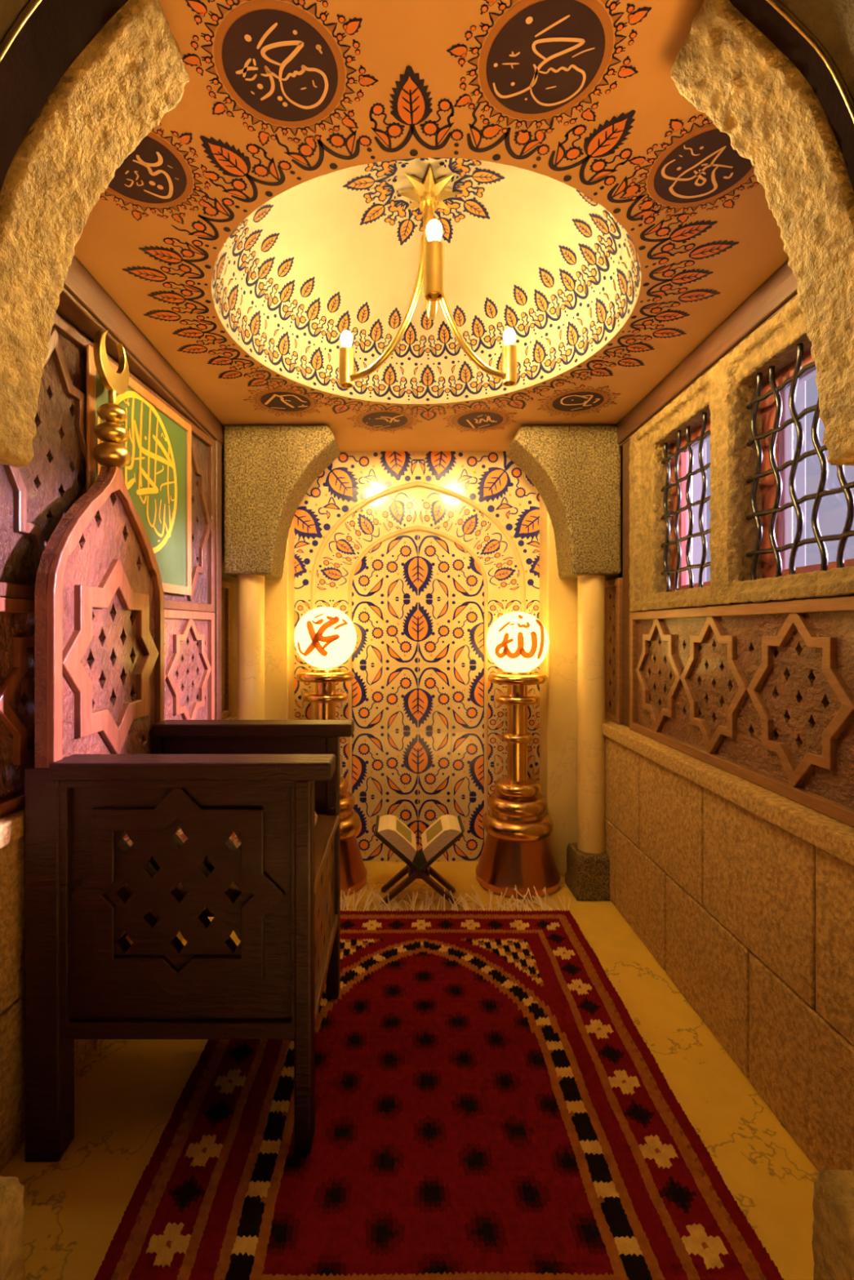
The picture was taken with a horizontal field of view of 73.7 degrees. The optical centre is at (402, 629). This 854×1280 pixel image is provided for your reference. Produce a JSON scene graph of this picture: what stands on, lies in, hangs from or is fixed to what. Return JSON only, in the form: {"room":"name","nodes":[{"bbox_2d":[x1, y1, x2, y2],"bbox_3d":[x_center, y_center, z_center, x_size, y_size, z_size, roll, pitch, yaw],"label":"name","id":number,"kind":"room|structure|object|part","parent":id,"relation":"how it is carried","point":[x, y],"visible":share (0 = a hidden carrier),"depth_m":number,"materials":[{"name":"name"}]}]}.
{"room":"mosque","nodes":[
{"label":"mosque","id":0,"kind":"room"},
{"bbox_2d":[0,715,237,1172],"bbox_3d":[-1.088,-0.065,1.900,0.424,2.750,2.800,0,0,0],"label":"wall","id":1,"kind":"structure","parent":0,"point":[11,825],"depth_m":1.40,"materials":[{"name":"stone"}]},
{"bbox_2d":[0,596,214,817],"bbox_3d":[-0.967,0.190,1.762,0.044,0.537,1.794,0,0,4],"label":"wood panel","id":2,"kind":"object","parent":1,"relation":"attached to","point":[188,635],"visible":0.41,"depth_m":1.50,"materials":[{"name":"brown wood"}]},
{"bbox_2d":[0,312,214,612],"bbox_3d":[-0.962,-0.480,1.823,0.044,0.799,1.673,0,0,4],"label":"wood panel","id":3,"kind":"object","parent":2,"relation":"on","point":[34,498],"visible":0.33,"depth_m":1.62,"materials":[{"name":"brown wood"}]},
{"bbox_2d":[86,344,191,595],"bbox_3d":[-0.915,-0.498,2.042,0.012,0.713,0.687,0,0,4],"label":"calligraphy","id":4,"kind":"object","parent":3,"relation":"attached to","point":[157,477],"visible":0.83,"depth_m":2.10,"materials":[{"name":"green wood"}]},
{"bbox_2d":[55,255,224,462],"bbox_3d":[-1.001,-0.942,1.930,0.258,0.113,2.180,0,0,0],"label":"trim","id":5,"kind":"structure","parent":1,"relation":"attached to","point":[85,304],"depth_m":1.82,"materials":[{"name":"brown wood"}]},
{"bbox_2d":[213,440,221,719],"bbox_3d":[-0.974,-0.216,2.700,0.212,1.348,0.070,0,0,0],"label":"trim","id":6,"kind":"structure","parent":1,"relation":"attached to","point":[217,612],"depth_m":2.67,"materials":[{"name":"brown wood"}]},
{"bbox_2d":[221,580,231,719],"bbox_3d":[-0.932,0.104,2.880,0.044,0.708,0.270,0,0,0],"label":"wood panel","id":7,"kind":"object","parent":1,"relation":"attached to","point":[225,585],"visible":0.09,"depth_m":2.98,"materials":[{"name":"brown wood"}]},
{"bbox_2d":[0,861,818,1279],"bbox_3d":[0.025,1.340,1.425,2.750,0.060,3.850,0,0,0],"label":"floor","id":8,"kind":"structure","parent":0,"point":[126,1094],"depth_m":1.52,"materials":[{"name":"stone"}]},
{"bbox_2d":[0,1176,25,1279],"bbox_3d":[-0.762,0.505,0.905,0.215,1.615,0.216,0,0,0],"label":"marble column","id":9,"kind":"structure","parent":8,"relation":"on","point":[12,1211],"depth_m":0.97,"materials":[{"name":"stone"}]},
{"bbox_2d":[0,0,189,467],"bbox_3d":[-0.734,-0.634,0.900,0.742,0.718,0.160,0,0,0],"label":"stone arch","id":10,"kind":"object","parent":9,"relation":"on","point":[120,87],"visible":0.87,"depth_m":0.89,"materials":[{"name":"stone"}]},
{"bbox_2d":[24,330,354,1161],"bbox_3d":[-0.554,0.212,1.725,0.758,2.197,0.674,0,0,0],"label":"carved throne","id":11,"kind":"object","parent":8,"relation":"on","point":[105,958],"visible":1,"depth_m":1.42,"materials":[{"name":"red wood"}]},
{"bbox_3d":[-0.886,0.825,1.431,0.087,0.970,0.070,0,0,0],"label":"leg","id":12,"kind":"part","parent":11,"relation":"part of","materials":[{"name":"red wood"}]},
{"bbox_3d":[-0.891,0.270,1.725,0.028,1.520,0.650,0,0,0],"label":"backrest","id":13,"kind":"part","parent":11,"relation":"part of","materials":[{"name":"brown wood"}]},
{"bbox_3d":[-0.874,0.825,2.019,0.062,0.970,0.070,0,0,0],"label":"leg","id":14,"kind":"part","parent":11,"relation":"part of","materials":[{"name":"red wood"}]},
{"bbox_3d":[-0.555,0.690,1.409,0.600,0.640,0.018,0,0,0],"label":"panel frame","id":15,"kind":"part","parent":11,"relation":"part of","materials":[{"name":"red wood"}]},
{"bbox_3d":[-0.555,0.690,1.433,0.600,0.640,0.034,0,0,0],"label":"arm panel","id":16,"kind":"part","parent":11,"relation":"part of","materials":[{"name":"red wood"}]},
{"bbox_3d":[-0.520,0.348,1.442,0.690,0.044,0.107,0,0,0],"label":"armrest","id":17,"kind":"part","parent":11,"relation":"part of","materials":[{"name":"red wood"}]},
{"bbox_2d":[123,812,318,863],"bbox_3d":[-0.537,0.596,1.699,0.544,0.105,0.407,0,0,0],"label":"seat cushion","id":18,"kind":"object","parent":11,"relation":"on","point":[233,837],"visible":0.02,"depth_m":1.53,"materials":[{"name":"fabric"}]},
{"bbox_3d":[-0.549,0.661,1.725,0.652,0.027,0.550,0,0,0],"label":"seat","id":19,"kind":"part","parent":11,"relation":"part of","materials":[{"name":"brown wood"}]},
{"bbox_3d":[-0.555,0.690,2.017,0.600,0.640,0.034,0,0,0],"label":"arm panel","id":20,"kind":"part","parent":11,"relation":"part of","materials":[{"name":"red wood"}]},
{"bbox_3d":[-0.520,0.348,2.009,0.690,0.044,0.107,0,0,0],"label":"armrest","id":21,"kind":"part","parent":11,"relation":"part of","materials":[{"name":"red wood"}]},
{"bbox_3d":[-0.246,0.831,1.431,0.042,0.921,0.070,0,0,0],"label":"leg","id":22,"kind":"part","parent":11,"relation":"part of","materials":[{"name":"red wood"}]},
{"bbox_3d":[-0.245,1.008,1.725,0.040,0.033,0.518,0,0,0],"label":"rail","id":23,"kind":"part","parent":11,"relation":"part of","materials":[{"name":"brown wood"}]},
{"bbox_3d":[-0.246,0.831,2.019,0.042,0.921,0.070,0,0,0],"label":"leg","id":24,"kind":"part","parent":11,"relation":"part of","materials":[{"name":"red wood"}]},
{"bbox_2d":[237,574,264,719],"bbox_3d":[-0.757,0.522,2.845,0.212,1.579,0.213,0,0,0],"label":"marble column","id":25,"kind":"structure","parent":8,"relation":"on","point":[251,588],"depth_m":2.79,"materials":[{"name":"stone"}]},
{"bbox_2d":[223,425,340,578],"bbox_3d":[-0.597,-0.628,2.878,0.540,0.723,0.269,0,0,0],"label":"bracket","id":26,"kind":"object","parent":25,"relation":"on","point":[268,470],"visible":0.97,"depth_m":2.75,"materials":[{"name":"beige stone"}]},
{"bbox_2d":[293,606,367,897],"bbox_3d":[-0.400,0.596,2.955,0.432,1.428,0.432,0,0,0],"label":"globe lamp","id":27,"kind":"object","parent":8,"relation":"on","point":[325,637],"visible":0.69,"depth_m":2.85,"materials":[{"name":"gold metal"}]},
{"bbox_3d":[-0.400,0.240,2.955,0.304,0.047,0.304,0,0,0],"label":"plate","id":28,"kind":"part","parent":27,"relation":"part of","materials":[{"name":"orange metal"}]},
{"bbox_3d":[-0.400,0.526,2.955,0.104,0.550,0.104,0,0,0],"label":"stem","id":29,"kind":"part","parent":27,"relation":"part of","materials":[{"name":"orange metal"}]},
{"bbox_3d":[-0.400,0.042,2.955,0.320,0.320,0.320,0,0,0],"label":"globe","id":30,"kind":"part","parent":27,"relation":"part of"},
{"bbox_3d":[-0.400,0.209,2.955,0.170,0.012,0.170,0,0,0],"label":"globe seat","id":31,"kind":"part","parent":27,"relation":"part of","materials":[{"name":"gold metal"}]},
{"bbox_2d":[374,831,463,906],"bbox_3d":[0.078,1.132,2.765,0.422,0.348,0.180,0,0,0],"label":"book stand","id":32,"kind":"object","parent":8,"relation":"on","point":[414,873],"visible":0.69,"depth_m":2.69,"materials":[{"name":"brown wood"}]},
{"bbox_3d":[0.000,1.213,2.837,0.214,0.186,0.035,0,0,0],"label":"leg","id":33,"kind":"part","parent":32,"relation":"part of","materials":[{"name":"brown wood"}]},
{"bbox_3d":[0.000,1.213,2.697,0.214,0.186,0.037,0,0,0],"label":"leg","id":34,"kind":"part","parent":32,"relation":"part of","materials":[{"name":"brown wood"}]},
{"bbox_2d":[374,814,464,871],"bbox_3d":[0.080,1.036,2.779,0.420,0.197,0.221,0,0,0],"label":"open book","id":35,"kind":"object","parent":32,"relation":"on","point":[446,828],"visible":1,"depth_m":2.69,"materials":[{"name":"beige paper"}]},
{"bbox_3d":[0.006,0.982,2.776,0.074,0.064,0.148,0,0,0],"label":"text panel","id":36,"kind":"part","parent":35,"relation":"part of","materials":[{"name":"beige paper"}]},
{"bbox_3d":[0.154,0.982,2.776,0.074,0.064,0.148,0,0,0],"label":"text panel","id":37,"kind":"part","parent":35,"relation":"part of","materials":[{"name":"beige paper"}]},
{"bbox_3d":[0.156,1.213,2.693,0.214,0.186,0.037,0,0,0],"label":"leg","id":38,"kind":"part","parent":32,"relation":"part of","materials":[{"name":"brown wood"}]},
{"bbox_3d":[0.156,1.213,2.833,0.214,0.186,0.035,0,0,0],"label":"leg","id":39,"kind":"part","parent":32,"relation":"part of","materials":[{"name":"brown wood"}]},
{"bbox_2d":[93,884,783,1279],"bbox_3d":[0.054,1.268,1.775,1.488,0.082,1.939,0,0,0],"label":"rug","id":40,"kind":"object","parent":8,"relation":"on","point":[489,1104],"visible":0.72,"depth_m":1.44,"materials":[{"name":"red fabric"}]},
{"bbox_2d":[475,611,559,898],"bbox_3d":[0.598,0.608,2.965,0.432,1.403,0.432,0,0,0],"label":"globe lamp","id":41,"kind":"object","parent":8,"relation":"on","point":[517,851],"visible":1,"depth_m":2.85,"materials":[{"name":"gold metal"}]},
{"bbox_3d":[0.598,0.536,2.965,0.104,0.544,0.104,0,0,0],"label":"stem","id":42,"kind":"part","parent":41,"relation":"part of","materials":[{"name":"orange metal"}]},
{"bbox_3d":[0.598,0.222,2.965,0.170,0.012,0.170,0,0,0],"label":"globe seat","id":43,"kind":"part","parent":41,"relation":"part of","materials":[{"name":"gold metal"}]},
{"bbox_3d":[0.598,0.253,2.965,0.304,0.046,0.304,0,0,0],"label":"plate","id":44,"kind":"part","parent":41,"relation":"part of","materials":[{"name":"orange metal"}]},
{"bbox_3d":[0.598,0.065,2.965,0.320,0.317,0.320,0,0,0],"label":"globe","id":45,"kind":"part","parent":41,"relation":"part of"},
{"bbox_2d":[564,574,610,901],"bbox_3d":[0.944,0.522,2.845,0.212,1.579,0.213,0,0,0],"label":"marble column","id":46,"kind":"structure","parent":8,"relation":"on","point":[587,875],"depth_m":2.79,"materials":[{"name":"stone"}]},
{"bbox_2d":[506,425,621,578],"bbox_3d":[0.802,-0.628,2.878,0.520,0.723,0.269,0,0,0],"label":"bracket","id":47,"kind":"object","parent":46,"relation":"on","point":[575,470],"visible":0.96,"depth_m":2.75,"materials":[{"name":"beige stone"}]},
{"bbox_2d":[811,1169,853,1279],"bbox_3d":[0.819,0.505,0.905,0.215,1.615,0.216,0,0,0],"label":"marble column","id":48,"kind":"structure","parent":8,"relation":"on","point":[833,1202],"depth_m":0.96,"materials":[{"name":"stone"}]},
{"bbox_2d":[670,0,853,465],"bbox_3d":[0.820,-0.634,0.910,0.731,0.718,0.141,0,0,0],"label":"stone arch","id":49,"kind":"object","parent":48,"relation":"on","point":[728,69],"visible":0.86,"depth_m":0.90,"materials":[{"name":"stone"}]},
{"bbox_2d":[293,386,539,861],"bbox_3d":[0.025,-0.056,3.271,2.650,2.768,0.178,0,0,0],"label":"wall","id":50,"kind":"structure","parent":0,"point":[423,552],"depth_m":3.21,"materials":[{"name":"paint"}]},
{"bbox_2d":[221,462,294,719],"bbox_3d":[-0.803,0.155,3.127,0.393,2.310,0.215,0,0,0],"label":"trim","id":51,"kind":"structure","parent":50,"relation":"attached to","point":[279,593],"depth_m":3.02,"materials":[{"name":"beige stone"}]},
{"bbox_3d":[0.087,0.234,3.191,1.206,2.133,0.018,0,0,0],"label":"arch moulding","id":52,"kind":"part","parent":50,"relation":"part of","materials":[{"name":"ceramic"}]},
{"bbox_3d":[0.087,0.357,3.203,0.788,1.886,0.015,0,0,0],"label":"arch moulding","id":53,"kind":"part","parent":50,"relation":"part of","materials":[{"name":"ceramic"}]},
{"bbox_2d":[539,494,618,875],"bbox_3d":[0.959,0.155,3.127,0.382,2.310,0.215,0,0,0],"label":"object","id":54,"kind":"structure","parent":50,"relation":"attached to","point":[557,596],"depth_m":3.02,"materials":[{"name":"beige stone"}]},
{"bbox_2d":[0,0,853,192],"bbox_3d":[0.000,-0.140,0.738,3.000,2.900,0.196,0,0,0],"label":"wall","id":55,"kind":"structure","parent":0,"point":[57,32],"depth_m":0.79,"materials":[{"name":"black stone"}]},
{"bbox_2d":[0,0,42,62],"bbox_3d":[-0.504,-0.711,0.732,0.278,0.840,0.008,0,0,0],"label":"trim","id":56,"kind":"structure","parent":55,"relation":"attached to","point":[32,6],"depth_m":0.73,"materials":[{"name":"gold metal"}]},
{"bbox_2d":[765,0,853,123],"bbox_3d":[0.594,-0.711,0.798,0.276,0.839,0.008,0,0,0],"label":"trim","id":57,"kind":"structure","parent":55,"relation":"attached to","point":[777,5],"depth_m":0.80,"materials":[{"name":"gold metal"}]},
{"bbox_2d":[74,0,788,451],"bbox_3d":[0.015,-1.234,1.960,2.530,0.473,2.680,0,0,0],"label":"ceiling","id":58,"kind":"structure","parent":0,"point":[601,218],"depth_m":1.55,"materials":[{"name":"paint"}]},
{"bbox_2d":[339,166,516,388],"bbox_3d":[0.089,-1.171,1.783,0.631,0.591,0.561,0,0,0],"label":"chandelier","id":59,"kind":"object","parent":58,"relation":"hanging from","point":[428,194],"visible":1,"depth_m":1.87,"materials":[{"name":"gold metal"}]},
{"bbox_3d":[-0.201,-1.032,2.038,0.043,0.075,0.043,0,0,0],"label":"candle bulb","id":60,"kind":"part","parent":59,"relation":"part of","materials":[{"name":"white glass"}]},
{"bbox_3d":[-0.061,-1.088,1.952,0.333,0.405,0.022,0,0,31],"label":"arm","id":61,"kind":"part","parent":59,"relation":"part of","materials":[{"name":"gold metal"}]},
{"bbox_3d":[0.085,-1.248,1.863,0.068,0.385,0.068,0,0,0],"label":"rod","id":62,"kind":"part","parent":59,"relation":"part of","materials":[{"name":"gold metal"}]},
{"bbox_3d":[0.085,-1.092,1.692,0.023,0.398,0.332,0,0,0],"label":"arm","id":63,"kind":"part","parent":59,"relation":"part of","materials":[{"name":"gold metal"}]},
{"bbox_3d":[0.085,-1.060,1.528,0.043,0.075,0.043,0,0,0],"label":"candle bulb","id":64,"kind":"part","parent":59,"relation":"part of","materials":[{"name":"white glass"}]},
{"bbox_3d":[0.235,-1.088,1.945,0.333,0.405,0.023,0,0,-28],"label":"arm","id":65,"kind":"part","parent":59,"relation":"part of","materials":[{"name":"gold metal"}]},
{"bbox_3d":[0.379,-1.032,2.023,0.043,0.075,0.043,0,0,0],"label":"candle bulb","id":66,"kind":"part","parent":59,"relation":"part of","materials":[{"name":"white glass"}]},
{"bbox_2d":[602,462,853,1172],"bbox_3d":[1.140,-0.065,1.900,0.320,2.750,2.800,0,0,0],"label":"wall","id":67,"kind":"structure","parent":0,"point":[741,891],"depth_m":1.63,"materials":[{"name":"stone"}]},
{"bbox_2d":[604,577,622,724],"bbox_3d":[1.064,0.104,2.880,0.044,0.708,0.270,0,0,0],"label":"wood panel","id":68,"kind":"object","parent":67,"relation":"attached to","point":[613,588],"visible":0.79,"depth_m":2.85,"materials":[{"name":"brown wood"}]},
{"bbox_2d":[622,440,635,727],"bbox_3d":[1.103,-0.216,2.678,0.095,1.348,0.115,0,0,0],"label":"trim","id":69,"kind":"structure","parent":67,"relation":"attached to","point":[625,454],"depth_m":2.69,"materials":[{"name":"brown wood"}]},
{"bbox_2d":[660,412,711,591],"bbox_3d":[1.132,-0.465,2.165,0.107,0.698,0.534,0,0,0],"label":"window","id":70,"kind":"structure","parent":67,"relation":"in","point":[691,493],"depth_m":2.24,"materials":[{"name":"black metal"}]},
{"bbox_3d":[1.160,-0.460,2.145,0.004,0.580,0.390,0,0,0],"label":"pane","id":71,"kind":"part","parent":70,"relation":"part of","materials":[{"name":"clear glass"}]},
{"bbox_2d":[614,258,797,462],"bbox_3d":[1.113,-0.942,1.930,0.155,0.113,2.180,0,0,0],"label":"trim","id":72,"kind":"structure","parent":67,"relation":"attached to","point":[780,288],"depth_m":1.87,"materials":[{"name":"brown wood"}]},
{"bbox_2d":[628,294,853,612],"bbox_3d":[1.117,-0.482,1.850,0.175,0.810,1.508,0,0,0],"label":"window frame","id":73,"kind":"structure","parent":67,"relation":"attached to","point":[724,393],"depth_m":1.83,"materials":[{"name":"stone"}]},
{"bbox_2d":[629,595,853,826],"bbox_3d":[1.064,0.190,1.742,0.044,0.537,1.745,0,0,0],"label":"wood panel","id":74,"kind":"object","parent":67,"relation":"attached to","point":[761,694],"visible":1,"depth_m":1.69,"materials":[{"name":"brown wood"}]},
{"bbox_2d":[746,342,853,580],"bbox_3d":[1.132,-0.465,1.535,0.107,0.698,0.594,0,0,0],"label":"window","id":75,"kind":"structure","parent":67,"relation":"in","point":[806,514],"depth_m":1.64,"materials":[{"name":"black metal"}]},
{"bbox_3d":[1.160,-0.460,1.515,0.004,0.580,0.450,0,0,0],"label":"pane","id":76,"kind":"part","parent":75,"relation":"part of","materials":[{"name":"clear glass"}]}
]}

